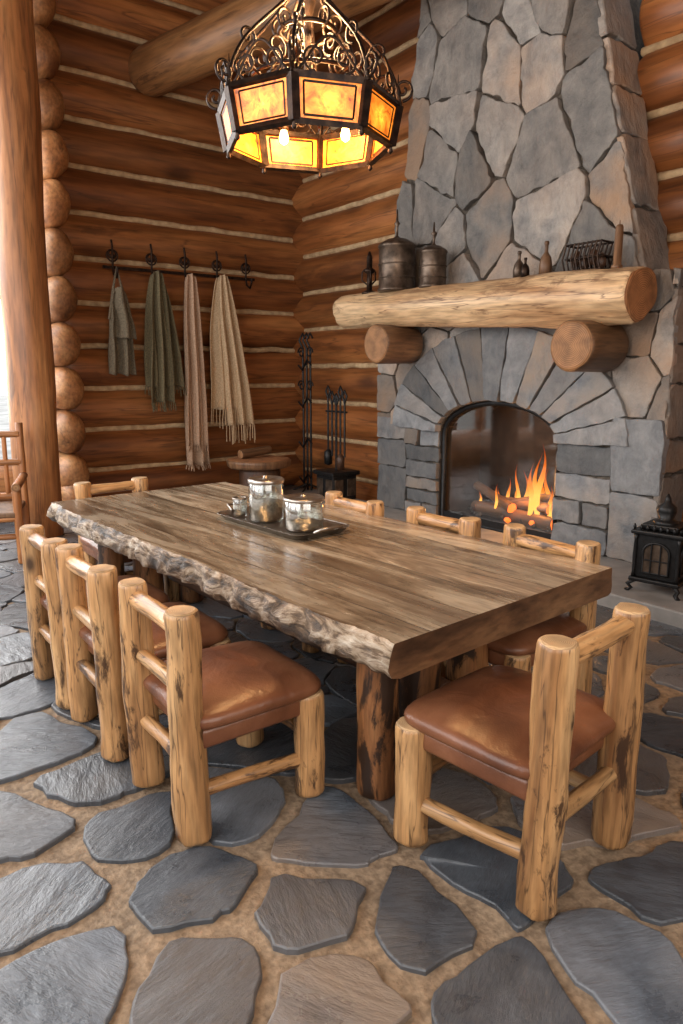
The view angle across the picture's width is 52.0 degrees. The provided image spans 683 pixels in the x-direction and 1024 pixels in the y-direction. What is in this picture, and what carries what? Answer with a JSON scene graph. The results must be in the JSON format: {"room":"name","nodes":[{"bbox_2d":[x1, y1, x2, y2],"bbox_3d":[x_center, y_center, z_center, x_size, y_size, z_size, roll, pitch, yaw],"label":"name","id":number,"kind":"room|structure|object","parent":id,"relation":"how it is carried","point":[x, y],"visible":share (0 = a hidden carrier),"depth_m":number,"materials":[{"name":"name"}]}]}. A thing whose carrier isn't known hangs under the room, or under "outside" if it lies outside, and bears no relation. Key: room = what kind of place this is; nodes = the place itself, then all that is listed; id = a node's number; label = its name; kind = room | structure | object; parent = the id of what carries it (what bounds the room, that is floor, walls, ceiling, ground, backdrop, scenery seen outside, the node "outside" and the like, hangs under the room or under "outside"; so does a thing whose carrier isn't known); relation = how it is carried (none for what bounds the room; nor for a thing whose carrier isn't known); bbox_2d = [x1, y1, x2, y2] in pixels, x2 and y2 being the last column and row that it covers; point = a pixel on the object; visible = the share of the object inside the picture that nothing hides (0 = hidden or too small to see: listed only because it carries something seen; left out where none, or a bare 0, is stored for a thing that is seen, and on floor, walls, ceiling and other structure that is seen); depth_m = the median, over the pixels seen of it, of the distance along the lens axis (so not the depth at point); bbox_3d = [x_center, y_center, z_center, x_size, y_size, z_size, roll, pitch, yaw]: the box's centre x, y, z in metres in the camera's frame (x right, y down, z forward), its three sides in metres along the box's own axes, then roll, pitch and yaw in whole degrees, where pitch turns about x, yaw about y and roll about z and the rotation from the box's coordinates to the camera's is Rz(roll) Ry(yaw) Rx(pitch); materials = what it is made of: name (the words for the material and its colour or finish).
{"room":"dining room","nodes":[
{"label":"dining room","id":0,"kind":"room"},
{"bbox_2d":[33,0,89,500],"bbox_3d":[-3.172,-3.785,7.354,0.388,7.793,1.078,-8,14,-36],"label":"log","id":1,"kind":"object","parent":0,"point":[63,299],"visible":0.56,"depth_m":7.22,"materials":[{"name":"brown wood"}]},
{"bbox_2d":[47,19,247,101],"bbox_3d":[-1.719,-5.062,8.300,3.750,0.506,0.516,-8,14,-36],"label":"log","id":2,"kind":"object","parent":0,"point":[80,48],"visible":0.2,"depth_m":7.43,"materials":[{"name":"brown wood"}]},
{"bbox_2d":[53,13,263,75],"bbox_3d":[-1.783,-5.258,8.049,3.302,0.076,0.077,-8,14,-36],"label":"chinking","id":3,"kind":"object","parent":2,"relation":"on","point":[58,17],"visible":0.24,"depth_m":7.45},
{"bbox_2d":[56,0,301,72],"bbox_3d":[-1.719,-5.526,8.205,3.750,0.517,0.526,-8,14,-36],"label":"log","id":4,"kind":"object","parent":2,"relation":"on","point":[144,19],"visible":0.23,"depth_m":7.55,"materials":[{"name":"brown wood"}]},
{"bbox_2d":[170,0,228,11],"bbox_3d":[-1.721,-5.998,8.114,3.750,0.511,0.512,-9,14,-36],"label":"log","id":5,"kind":"object","parent":4,"relation":"on","point":[203,5],"visible":0.06,"depth_m":8.02,"materials":[{"name":"brown wood"}]},
{"bbox_2d":[294,471,377,500],"bbox_3d":[0.148,-0.255,9.259,0.518,0.524,2.800,-8,14,-36],"label":"log","id":6,"kind":"object","parent":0,"point":[364,491],"visible":0.05,"depth_m":8.74,"materials":[{"name":"brown wood"}]},
{"bbox_2d":[295,438,379,480],"bbox_3d":[0.144,-0.715,9.164,0.518,0.516,2.800,-8,14,-36],"label":"log","id":7,"kind":"object","parent":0,"point":[363,458],"visible":0.2,"depth_m":8.84,"materials":[{"name":"brown wood"}]},
{"bbox_2d":[295,403,380,441],"bbox_3d":[0.149,-1.173,9.075,0.510,0.517,2.800,-8,14,-36],"label":"log","id":8,"kind":"object","parent":7,"relation":"on","point":[361,421],"visible":0.27,"depth_m":8.82,"materials":[{"name":"brown wood"}]},
{"bbox_2d":[294,368,380,402],"bbox_3d":[0.147,-1.639,8.979,0.523,0.524,2.800,-8,14,-36],"label":"log","id":9,"kind":"object","parent":8,"relation":"on","point":[360,384],"visible":0.37,"depth_m":8.75,"materials":[{"name":"brown wood"}]},
{"bbox_2d":[293,328,372,363],"bbox_3d":[0.146,-2.093,8.887,0.517,0.514,2.800,-8,14,-36],"label":"log","id":10,"kind":"object","parent":9,"relation":"on","point":[343,346],"visible":0.29,"depth_m":8.79,"materials":[{"name":"brown wood"}]},
{"bbox_2d":[293,285,378,328],"bbox_3d":[0.253,-2.528,8.659,0.517,0.521,3.150,-8,14,-36],"label":"log","id":11,"kind":"object","parent":10,"relation":"on","point":[316,310],"visible":0.16,"depth_m":9.00,"materials":[{"name":"brown wood"}]},
{"bbox_2d":[293,242,380,291],"bbox_3d":[0.251,-2.990,8.564,0.521,0.519,3.150,-8,14,-36],"label":"log","id":12,"kind":"object","parent":11,"relation":"on","point":[344,268],"visible":0.3,"depth_m":8.62,"materials":[{"name":"brown wood"}]},
{"bbox_2d":[303,234,394,258],"bbox_3d":[0.295,-3.168,8.260,0.068,0.078,2.683,-8,14,-36],"label":"chinking","id":13,"kind":"object","parent":12,"relation":"attached to","point":[381,239],"visible":0.6,"depth_m":8.50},
{"bbox_2d":[303,280,378,295],"bbox_3d":[0.295,-2.707,8.353,0.068,0.080,2.683,-8,14,-36],"label":"chinking","id":14,"kind":"object","parent":11,"relation":"attached to","point":[360,285],"visible":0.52,"depth_m":8.73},
{"bbox_2d":[305,363,377,368],"bbox_3d":[0.189,-1.815,8.676,0.068,0.079,2.333,-8,14,-36],"label":"chinking","id":15,"kind":"object","parent":9,"relation":"attached to","point":[328,365],"visible":0.59,"depth_m":8.81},
{"bbox_2d":[304,399,376,407],"bbox_3d":[0.190,-1.353,8.768,0.068,0.079,2.334,-8,14,-36],"label":"chinking","id":16,"kind":"object","parent":8,"relation":"attached to","point":[348,403],"visible":0.46,"depth_m":8.79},
{"bbox_2d":[305,433,377,446],"bbox_3d":[0.189,-0.894,8.861,0.068,0.080,2.332,-8,14,-36],"label":"chinking","id":17,"kind":"object","parent":7,"relation":"attached to","point":[368,443],"visible":0.51,"depth_m":8.92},
{"bbox_2d":[0,550,682,1023],"bbox_3d":[-0.849,0.864,4.120,8.700,0.120,10.200,-8,14,-36],"label":"floor","id":18,"kind":"structure","parent":0,"point":[143,947],"depth_m":2.18,"materials":[{"name":"stone"}]},
{"bbox_2d":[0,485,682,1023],"bbox_3d":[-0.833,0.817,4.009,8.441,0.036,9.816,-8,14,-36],"label":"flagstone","id":19,"kind":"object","parent":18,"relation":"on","point":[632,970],"visible":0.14,"depth_m":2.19,"materials":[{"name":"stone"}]},
{"bbox_2d":[0,466,13,501],"bbox_3d":[-5.252,-0.008,6.600,4.600,0.622,0.613,-8,14,-36],"label":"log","id":20,"kind":"object","parent":19,"relation":"on","point":[2,479],"visible":0.05,"depth_m":7.50,"materials":[{"name":"brown wood"}]},
{"bbox_2d":[0,422,30,563],"bbox_3d":[-3.038,-0.165,5.962,0.676,1.134,0.738,-3,12,-17],"label":"wooden armchair","id":21,"kind":"object","parent":19,"relation":"on","point":[17,511],"visible":0.77,"depth_m":6.20,"materials":[{"name":"brown wood"}]},
{"bbox_2d":[0,0,63,537],"bbox_3d":[-2.890,-3.662,6.151,0.461,7.952,0.452,-7,13,-36],"label":"log post","id":22,"kind":"object","parent":19,"relation":"on","point":[24,291],"visible":0.84,"depth_m":6.26,"materials":[{"name":"brown wood"}]},
{"bbox_2d":[19,524,169,709],"bbox_3d":[-1.248,0.467,3.594,0.607,0.819,0.577,-8,14,-36],"label":"dining chair","id":23,"kind":"object","parent":19,"relation":"on","point":[43,604],"visible":0.49,"depth_m":3.49,"materials":[{"name":"brown wood"}]},
{"bbox_2d":[40,575,169,610],"bbox_3d":[-1.226,0.432,3.603,0.550,0.116,0.560,-8,14,-36],"label":"seat cushion","id":24,"kind":"object","parent":23,"relation":"on","point":[153,591],"depth_m":3.56,"materials":[{"name":"brown leather"}]},
{"bbox_2d":[73,477,178,601],"bbox_3d":[-1.498,0.207,4.896,0.576,0.815,0.606,-8,14,-36],"label":"dining chair","id":25,"kind":"object","parent":19,"relation":"on","point":[82,490],"visible":0.25,"depth_m":4.88,"materials":[{"name":"brown wood"}]},
{"bbox_2d":[80,536,97,552],"bbox_3d":[-1.480,0.177,4.870,0.560,0.116,0.550,-8,14,-36],"label":"seat cushion","id":26,"kind":"object","parent":25,"relation":"on","point":[88,545],"depth_m":4.74,"materials":[{"name":"brown leather"}]},
{"bbox_2d":[55,543,230,762],"bbox_3d":[-0.875,0.556,3.142,0.610,0.822,0.579,-8,14,-36],"label":"dining chair","id":27,"kind":"object","parent":19,"relation":"on","point":[91,630],"visible":0.62,"depth_m":2.92,"materials":[{"name":"brown wood"}]},
{"bbox_2d":[79,602,227,658],"bbox_3d":[-0.855,0.523,3.152,0.550,0.116,0.560,-8,14,-36],"label":"seat cushion","id":28,"kind":"object","parent":27,"relation":"on","point":[213,632],"depth_m":3.04,"materials":[{"name":"brown leather"}]},
{"bbox_2d":[89,454,305,496],"bbox_3d":[-1.718,-0.469,9.223,3.750,0.532,0.519,-9,14,-36],"label":"log","id":29,"kind":"object","parent":19,"relation":"on","point":[161,477],"visible":0.2,"depth_m":8.73,"materials":[{"name":"brown wood"}]},
{"bbox_2d":[72,422,305,467],"bbox_3d":[-1.719,-0.925,9.133,3.750,0.520,0.515,-9,14,-36],"label":"log","id":30,"kind":"object","parent":29,"relation":"on","point":[123,447],"visible":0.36,"depth_m":8.55,"materials":[{"name":"brown wood"}]},
{"bbox_2d":[69,387,301,426],"bbox_3d":[-1.718,-1.384,9.040,3.750,0.521,0.526,-9,14,-36],"label":"log","id":31,"kind":"object","parent":30,"relation":"on","point":[118,407],"visible":0.34,"depth_m":8.35,"materials":[{"name":"brown wood"}]},
{"bbox_2d":[65,348,301,385],"bbox_3d":[-1.716,-1.834,8.946,3.750,0.513,0.507,-8,14,-36],"label":"log","id":32,"kind":"object","parent":31,"relation":"on","point":[91,365],"visible":0.2,"depth_m":8.59,"materials":[{"name":"brown wood"}]},
{"bbox_2d":[63,305,304,347],"bbox_3d":[-1.720,-2.312,8.854,3.750,0.510,0.511,-9,14,-36],"label":"log","id":33,"kind":"object","parent":32,"relation":"on","point":[91,323],"visible":0.29,"depth_m":8.63,"materials":[{"name":"brown wood"}]},
{"bbox_2d":[61,260,303,311],"bbox_3d":[-1.721,-2.765,8.764,3.750,0.513,0.503,-9,14,-36],"label":"log","id":34,"kind":"object","parent":33,"relation":"on","point":[90,281],"visible":0.47,"depth_m":8.32,"materials":[{"name":"brown wood"}]},
{"bbox_2d":[58,214,303,274],"bbox_3d":[-1.722,-3.229,8.672,3.750,0.514,0.526,-9,14,-36],"label":"log","id":35,"kind":"object","parent":34,"relation":"on","point":[88,236],"visible":0.48,"depth_m":8.23,"materials":[{"name":"brown wood"}]},
{"bbox_2d":[102,239,254,288],"bbox_3d":[-1.815,-2.875,8.176,1.904,0.422,0.181,-8,14,-36],"label":"coat rack","id":36,"kind":"object","parent":35,"relation":"attached to","point":[112,250],"visible":0.98,"depth_m":8.18,"materials":[{"name":"metal"}]},
{"bbox_2d":[108,265,136,375],"bbox_3d":[-2.432,-2.107,7.745,0.323,1.189,0.203,-8,14,-36],"label":"scarf","id":37,"kind":"object","parent":36,"relation":"hanging from","point":[122,331],"visible":1,"depth_m":7.74,"materials":[{"name":"fabric"}]},
{"bbox_2d":[112,287,136,339],"bbox_3d":[-2.397,-2.187,7.715,0.286,0.558,0.139,-8,14,-36],"label":"drape","id":38,"kind":"object","parent":37,"relation":"hanging from","point":[123,326],"depth_m":7.70,"materials":[{"name":"fabric"}]},
{"bbox_2d":[144,270,186,411],"bbox_3d":[-2.043,-1.954,8.085,0.479,1.576,0.199,-8,14,-36],"label":"scarf","id":39,"kind":"object","parent":36,"relation":"hanging from","point":[162,354],"visible":1,"depth_m":8.04,"materials":[{"name":"green fabric"}]},
{"bbox_2d":[151,270,174,402],"bbox_3d":[-2.088,-1.989,8.005,0.290,1.476,0.134,-8,14,-36],"label":"drape","id":40,"kind":"object","parent":39,"relation":"hanging from","point":[162,372],"depth_m":8.02,"materials":[{"name":"green fabric"}]},
{"bbox_2d":[184,273,210,471],"bbox_3d":[-1.746,-1.633,8.372,0.352,2.309,0.194,-8,14,-36],"label":"scarf","id":41,"kind":"object","parent":36,"relation":"hanging from","point":[195,402],"visible":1,"depth_m":8.35,"materials":[{"name":"fabric"}]},
{"bbox_2d":[210,274,255,444],"bbox_3d":[-1.355,-1.852,8.629,0.602,2.034,0.201,-8,14,-36],"label":"beige shawl","id":42,"kind":"object","parent":36,"relation":"hanging from","point":[230,388],"visible":1,"depth_m":8.59,"materials":[{"name":"fabric"}]},
{"bbox_2d":[210,275,237,409],"bbox_3d":[-1.380,-2.065,8.603,0.549,1.606,0.142,-8,14,-36],"label":"drape","id":43,"kind":"object","parent":42,"relation":"hanging from","point":[223,369],"depth_m":8.53,"materials":[{"name":"beige fabric"}]},
{"bbox_2d":[219,274,253,425],"bbox_3d":[-1.287,-1.966,8.623,0.440,1.807,0.132,-8,14,-36],"label":"drape","id":44,"kind":"object","parent":42,"relation":"hanging from","point":[234,388],"depth_m":8.60,"materials":[{"name":"beige fabric"}]},
{"bbox_2d":[57,167,302,237],"bbox_3d":[-1.718,-3.692,8.573,3.750,0.513,0.515,-9,14,-36],"label":"log","id":45,"kind":"object","parent":35,"relation":"on","point":[87,190],"visible":0.54,"depth_m":8.15,"materials":[{"name":"brown wood"}]},
{"bbox_2d":[55,120,302,199],"bbox_3d":[-1.720,-4.157,8.483,3.750,0.510,0.514,-9,14,-36],"label":"log","id":46,"kind":"object","parent":45,"relation":"on","point":[134,153],"visible":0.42,"depth_m":8.03,"materials":[{"name":"brown wood"}]},
{"bbox_2d":[63,114,225,152],"bbox_3d":[-1.784,-4.337,8.234,3.304,0.084,0.081,-8,14,-36],"label":"chinking","id":47,"kind":"object","parent":46,"relation":"on","point":[70,118],"visible":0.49,"depth_m":7.83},
{"bbox_2d":[50,70,295,146],"bbox_3d":[-1.719,-4.610,8.390,3.750,0.523,0.525,-8,14,-36],"label":"log","id":48,"kind":"object","parent":46,"relation":"on","point":[86,97],"visible":0.3,"depth_m":7.71,"materials":[{"name":"brown wood"}]},
{"bbox_2d":[58,65,291,125],"bbox_3d":[-1.784,-4.796,8.144,3.303,0.077,0.080,-8,14,-36],"label":"chinking","id":49,"kind":"object","parent":48,"relation":"attached to","point":[61,67],"visible":0.41,"depth_m":7.63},
{"bbox_2d":[128,0,392,96],"bbox_3d":[0.268,-4.611,5.916,6.246,0.727,0.558,9,14,36],"label":"ceiling beam","id":50,"kind":"structure","parent":48,"relation":"on","point":[184,55],"depth_m":6.93,"materials":[{"name":"brown wood"}]},
{"bbox_2d":[68,162,292,204],"bbox_3d":[-1.784,-3.875,8.328,3.303,0.083,0.080,-8,14,-36],"label":"chinking","id":51,"kind":"object","parent":45,"relation":"on","point":[118,173],"visible":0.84,"depth_m":8.18,"materials":[{"name":"concrete"}]},
{"bbox_2d":[69,209,292,242],"bbox_3d":[-1.784,-3.416,8.422,3.301,0.082,0.078,-8,14,-36],"label":"chinking","id":52,"kind":"object","parent":35,"relation":"on","point":[72,211],"visible":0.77,"depth_m":8.28,"materials":[{"name":"concrete"}]},
{"bbox_2d":[73,255,293,280],"bbox_3d":[-1.782,-2.952,8.513,3.302,0.081,0.079,-8,14,-36],"label":"chinking","id":53,"kind":"object","parent":34,"relation":"on","point":[76,257],"visible":0.73,"depth_m":8.38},
{"bbox_2d":[77,300,293,315],"bbox_3d":[-1.783,-2.495,8.607,3.302,0.078,0.079,-8,14,-36],"label":"chinking","id":54,"kind":"object","parent":33,"relation":"on","point":[80,302],"visible":0.52,"depth_m":8.48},
{"bbox_2d":[81,343,294,352],"bbox_3d":[-1.783,-2.033,8.700,3.304,0.085,0.076,-8,14,-36],"label":"chinking","id":55,"kind":"object","parent":32,"relation":"on","point":[83,345],"visible":0.35,"depth_m":8.76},
{"bbox_2d":[84,383,294,390],"bbox_3d":[-1.783,-1.572,8.793,3.304,0.076,0.078,-8,14,-36],"label":"chinking","id":56,"kind":"object","parent":31,"relation":"on","point":[252,385],"visible":0.5,"depth_m":8.32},
{"bbox_2d":[85,418,294,432],"bbox_3d":[-1.783,-1.112,8.886,3.304,0.083,0.077,-8,14,-36],"label":"chinking","id":57,"kind":"object","parent":30,"relation":"on","point":[171,425],"visible":0.59,"depth_m":8.52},
{"bbox_2d":[88,451,295,472],"bbox_3d":[-1.784,-0.650,8.978,3.304,0.079,0.078,-8,14,-36],"label":"chinking","id":58,"kind":"object","parent":29,"relation":"attached to","point":[134,466],"visible":0.55,"depth_m":8.53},
{"bbox_2d":[118,577,324,846],"bbox_3d":[-0.449,0.657,2.640,0.611,0.823,0.584,-8,14,-36],"label":"dining chair","id":59,"kind":"object","parent":19,"relation":"on","point":[209,697],"visible":1,"depth_m":2.51,"materials":[{"name":"brown wood"}]},
{"bbox_2d":[143,641,320,729],"bbox_3d":[-0.427,0.624,2.652,0.550,0.116,0.560,-8,14,-36],"label":"seat cushion","id":60,"kind":"object","parent":59,"relation":"on","point":[246,683],"depth_m":2.52,"materials":[{"name":"brown leather"}]},
{"bbox_2d":[226,446,290,493],"bbox_3d":[-0.990,-0.429,8.389,0.772,0.688,0.742,-8,14,-36],"label":"table","id":61,"kind":"object","parent":19,"relation":"on","point":[250,462],"visible":0.74,"depth_m":8.22,"materials":[{"name":"brown wood"}]},
{"bbox_2d":[261,491,383,652],"bbox_3d":[-0.114,0.331,4.278,0.608,0.816,0.584,-8,14,-36],"label":"dining chair","id":62,"kind":"object","parent":19,"relation":"on","point":[371,507],"visible":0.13,"depth_m":4.28,"materials":[{"name":"brown wood"}]},
{"bbox_2d":[46,482,611,800],"bbox_3d":[-0.372,0.454,3.873,1.437,0.740,3.193,-10,15,-40],"label":"dining table","id":63,"kind":"object","parent":19,"relation":"on","point":[393,600],"visible":0.86,"depth_m":2.95,"materials":[{"name":"brown wood"}]},
{"bbox_2d":[217,501,349,539],"bbox_3d":[-0.337,0.039,3.888,0.390,0.067,0.892,-10,15,-40],"label":"serving tray","id":64,"kind":"object","parent":63,"relation":"on","point":[330,527],"visible":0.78,"depth_m":3.84,"materials":[{"name":"metal"}]},
{"bbox_2d":[247,475,283,522],"bbox_3d":[-0.425,-0.081,3.949,0.206,0.255,0.206,-8,14,-36],"label":"glass jar","id":65,"kind":"object","parent":64,"relation":"on","point":[263,510],"visible":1,"depth_m":3.90,"materials":[{"name":"glass"}]},
{"bbox_2d":[283,493,324,532],"bbox_3d":[-0.200,-0.002,3.729,0.220,0.187,0.220,-8,14,-36],"label":"glass jar","id":66,"kind":"object","parent":64,"relation":"on","point":[300,525],"visible":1,"depth_m":3.69,"materials":[{"name":"glass"}]},
{"bbox_2d":[338,506,480,663],"bbox_3d":[0.360,0.430,3.774,0.612,0.821,0.572,-8,14,-36],"label":"dining chair","id":67,"kind":"object","parent":19,"relation":"on","point":[467,526],"visible":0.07,"depth_m":3.80,"materials":[{"name":"brown wood"}]},
{"bbox_2d":[281,488,682,628],"bbox_3d":[1.802,0.463,5.502,0.860,0.120,8.500,-8,14,-36],"label":"hearth slab","id":68,"kind":"object","parent":19,"relation":"on","point":[659,600],"visible":0.21,"depth_m":4.79,"materials":[{"name":"stone"}]},
{"bbox_2d":[293,332,316,491],"bbox_3d":[-0.428,-1.233,8.721,0.316,1.953,0.338,-8,14,-36],"label":"stand","id":69,"kind":"object","parent":68,"relation":"on","point":[310,382],"visible":0.99,"depth_m":8.70,"materials":[{"name":"metal"}]},
{"bbox_2d":[317,474,355,498],"bbox_3d":[-0.060,-0.307,8.258,0.340,0.300,0.340,-8,14,-36],"label":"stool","id":70,"kind":"object","parent":68,"relation":"on","point":[344,478],"visible":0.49,"depth_m":8.13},
{"bbox_2d":[313,468,359,477],"bbox_3d":[-0.060,-0.468,8.225,0.400,0.050,0.400,-8,14,-36],"label":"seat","id":71,"kind":"object","parent":70,"relation":"on","point":[330,472],"visible":0.88,"depth_m":8.11,"materials":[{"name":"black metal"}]},
{"bbox_2d":[377,0,682,562],"bbox_3d":[1.678,-3.699,6.077,0.870,7.848,3.318,-8,14,-36],"label":"stone fireplace","id":72,"kind":"object","parent":68,"relation":"on","point":[528,126],"visible":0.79,"depth_m":5.86,"materials":[{"name":"grey stone"}]},
{"bbox_2d":[333,266,656,371],"bbox_3d":[1.037,-1.663,6.261,0.493,0.808,3.491,-8,14,-36],"label":"mantel","id":73,"kind":"object","parent":72,"relation":"attached to","point":[587,309],"visible":0.99,"depth_m":5.47,"materials":[{"name":"brown wood"}]},
{"bbox_2d":[361,251,375,293],"bbox_3d":[0.290,-2.453,7.188,0.167,0.420,0.160,-8,14,-36],"label":"candle holder","id":74,"kind":"object","parent":73,"relation":"on","point":[369,270],"visible":0.94,"depth_m":7.16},
{"bbox_2d":[377,209,415,292],"bbox_3d":[0.540,-2.545,6.825,0.374,0.760,0.374,-8,14,-36],"label":"canister","id":75,"kind":"object","parent":73,"relation":"on","point":[396,264],"visible":0.98,"depth_m":6.72,"materials":[{"name":"metal"}]},
{"bbox_2d":[419,222,447,287],"bbox_3d":[0.851,-2.372,6.473,0.260,0.580,0.260,-8,14,-36],"label":"canister","id":76,"kind":"object","parent":73,"relation":"on","point":[433,258],"visible":0.96,"depth_m":6.40,"materials":[{"name":"metal"}]},
{"bbox_2d":[539,241,551,273],"bbox_3d":[1.619,-2.000,5.542,0.100,0.270,0.100,-8,14,-36],"label":"bottle","id":77,"kind":"object","parent":73,"relation":"on","point":[545,265],"visible":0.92,"depth_m":5.51,"materials":[{"name":"brown ceramic"}]},
{"bbox_2d":[561,220,623,270],"bbox_3d":[1.872,-1.948,5.176,0.154,0.332,0.467,-8,14,-36],"label":"wire basket","id":78,"kind":"object","parent":73,"relation":"on","point":[593,258],"visible":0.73,"depth_m":5.14,"materials":[{"name":"metal"}]},
{"bbox_2d":[611,220,623,268],"bbox_3d":[1.988,-1.919,5.025,0.080,0.330,0.080,-8,14,-36],"label":"candle","id":79,"kind":"object","parent":73,"relation":"on","point":[618,243],"depth_m":5.01,"materials":[{"name":"wax"}]},
{"bbox_2d":[468,446,553,531],"bbox_3d":[1.627,-0.292,6.664,0.314,0.780,1.166,-8,14,-35],"label":"fire","id":80,"kind":"object","parent":72,"relation":"on","point":[534,510],"visible":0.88,"depth_m":6.53,"materials":[{"name":"brown wood"}]},
{"bbox_2d":[624,494,682,600],"bbox_3d":[2.201,0.213,4.775,0.370,0.683,0.370,10,15,42],"label":"stove","id":81,"kind":"object","parent":68,"relation":"on","point":[657,556],"visible":1,"depth_m":4.68,"materials":[{"name":"black metal"}]},
{"bbox_2d":[441,523,600,693],"bbox_3d":[0.796,0.529,3.272,0.613,0.824,0.580,-8,14,-36],"label":"dining chair","id":82,"kind":"object","parent":19,"relation":"on","point":[516,650],"visible":0.31,"depth_m":3.15,"materials":[{"name":"brown wood"}]},
{"bbox_2d":[487,613,586,655],"bbox_3d":[0.773,0.503,3.250,0.550,0.116,0.560,-8,14,-36],"label":"seat cushion","id":83,"kind":"object","parent":82,"relation":"on","point":[523,642],"depth_m":3.02,"materials":[{"name":"brown leather"}]},
{"bbox_2d":[393,602,650,921],"bbox_3d":[0.594,0.705,2.331,0.651,0.851,0.612,-10,15,-42],"label":"dining chair","id":84,"kind":"object","parent":19,"relation":"on","point":[523,733],"visible":1,"depth_m":2.19,"materials":[{"name":"brown wood"}]},
{"bbox_2d":[404,665,615,779],"bbox_3d":[0.574,0.665,2.344,0.596,0.116,0.550,-10,15,-42],"label":"seat cushion","id":85,"kind":"object","parent":84,"relation":"on","point":[480,718],"depth_m":2.23,"materials":[{"name":"brown leather"}]},
{"bbox_2d":[292,194,398,254],"bbox_3d":[0.255,-3.453,8.473,0.525,0.512,3.150,-8,14,-36],"label":"log","id":86,"kind":"object","parent":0,"point":[375,219],"visible":0.39,"depth_m":8.34,"materials":[{"name":"brown wood"}]},
{"bbox_2d":[292,144,407,216],"bbox_3d":[0.250,-3.911,8.377,0.516,0.521,3.150,-8,14,-36],"label":"log","id":87,"kind":"object","parent":86,"relation":"on","point":[336,189],"visible":0.39,"depth_m":8.21,"materials":[{"name":"brown wood"}]},
{"bbox_2d":[299,95,413,178],"bbox_3d":[0.250,-4.375,8.284,0.518,0.519,3.150,-8,14,-36],"label":"log","id":88,"kind":"object","parent":87,"relation":"on","point":[404,125],"visible":0.03,"depth_m":7.43,"materials":[{"name":"brown wood"}]},
{"bbox_2d":[295,43,416,133],"bbox_3d":[0.252,-4.832,8.194,0.520,0.516,3.150,-8,14,-36],"label":"log","id":89,"kind":"object","parent":88,"relation":"on","point":[402,63],"visible":0.05,"depth_m":7.35,"materials":[{"name":"brown wood"}]},
{"bbox_2d":[300,0,420,74],"bbox_3d":[0.251,-5.294,8.100,0.527,0.525,3.150,-8,14,-36],"label":"log","id":90,"kind":"object","parent":89,"relation":"on","point":[400,24],"visible":0.22,"depth_m":7.42,"materials":[{"name":"brown wood"}]},
{"bbox_2d":[301,1,390,56],"bbox_3d":[0.251,-5.750,8.007,0.519,0.527,3.150,-8,14,-36],"label":"log","id":91,"kind":"object","parent":90,"relation":"on","point":[359,17],"visible":0.04,"depth_m":7.88,"materials":[{"name":"brown wood"}]},
{"bbox_2d":[312,0,403,54],"bbox_3d":[0.294,-5.473,7.797,0.068,0.082,2.682,-8,14,-36],"label":"chinking","id":92,"kind":"object","parent":90,"relation":"on","point":[393,3],"visible":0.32,"depth_m":7.66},
{"bbox_2d":[353,37,418,73],"bbox_3d":[0.294,-5.011,7.890,0.068,0.080,2.684,-8,14,-36],"label":"chinking","id":93,"kind":"object","parent":89,"relation":"on","point":[413,41],"visible":0.14,"depth_m":7.42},
{"bbox_2d":[302,188,400,221],"bbox_3d":[0.294,-3.628,8.168,0.068,0.078,2.681,-8,14,-36],"label":"chinking","id":94,"kind":"object","parent":86,"relation":"attached to","point":[394,191],"visible":0.63,"depth_m":8.28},
{"bbox_2d":[639,0,682,45],"bbox_3d":[3.879,-3.423,3.570,0.526,0.526,4.800,-8,14,-36],"label":"log","id":95,"kind":"object","parent":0,"point":[659,20],"visible":0.61,"depth_m":5.21,"materials":[{"name":"brown wood"}]},
{"bbox_3d":[-0.769,-7.074,2.582,8.900,0.150,10.400,-8,14,-36],"label":"ceiling","id":96,"kind":"structure","parent":0,"visible":0},
{"bbox_2d":[206,0,412,178],"bbox_3d":[-0.143,-4.220,2.514,0.832,5.451,0.832,6,13,28],"label":"chandelier","id":97,"kind":"object","parent":96,"relation":"hanging from","point":[248,108],"visible":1,"depth_m":2.81,"materials":[{"name":"metal"}]},
{"bbox_3d":[4.028,-1.079,3.837,0.515,0.520,4.300,-8,14,-36],"label":"log","id":98,"kind":"object","parent":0,"visible":0},
{"bbox_2d":[667,240,682,269],"bbox_3d":[3.878,-1.581,3.940,0.524,0.520,4.800,-8,14,-36],"label":"log","id":99,"kind":"object","parent":98,"relation":"on","point":[675,254],"visible":0.03,"depth_m":5.31,"materials":[{"name":"brown wood"}]},
{"bbox_2d":[657,175,682,233],"bbox_3d":[3.880,-2.038,3.849,0.519,0.528,4.800,-8,14,-36],"label":"log","id":100,"kind":"object","parent":99,"relation":"on","point":[670,191],"visible":0.2,"depth_m":5.29,"materials":[{"name":"brown wood"}]},
{"bbox_2d":[647,109,682,172],"bbox_3d":[3.880,-2.499,3.756,0.519,0.528,4.800,-8,14,-36],"label":"log","id":101,"kind":"object","parent":100,"relation":"on","point":[665,132],"visible":0.45,"depth_m":5.26,"materials":[{"name":"brown wood"}]},
{"bbox_2d":[637,40,682,111],"bbox_3d":[3.873,-2.961,3.658,0.521,0.524,4.800,-8,14,-36],"label":"log","id":102,"kind":"object","parent":101,"relation":"on","point":[660,72],"visible":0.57,"depth_m":5.22,"materials":[{"name":"brown wood"}]},
{"bbox_2d":[641,33,682,56],"bbox_3d":[3.779,-3.179,3.542,0.068,0.082,4.800,-8,14,-36],"label":"chinking","id":103,"kind":"object","parent":102,"relation":"on","point":[645,50],"visible":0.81,"depth_m":5.28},
{"bbox_2d":[646,101,682,119],"bbox_3d":[3.779,-2.715,3.635,0.068,0.078,4.801,-8,14,-36],"label":"chinking","id":104,"kind":"object","parent":101,"relation":"on","point":[662,111],"visible":0.52,"depth_m":5.32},
{"label":"outside","id":105,"kind":"structure","parent":0,"visible":0},
{"bbox_2d":[0,396,11,458],"bbox_3d":[-24.756,-2.935,24.446,70.000,0.100,51.000,-8,14,-36],"label":"ground","id":106,"kind":"structure","parent":105,"point":[4,417],"depth_m":26.87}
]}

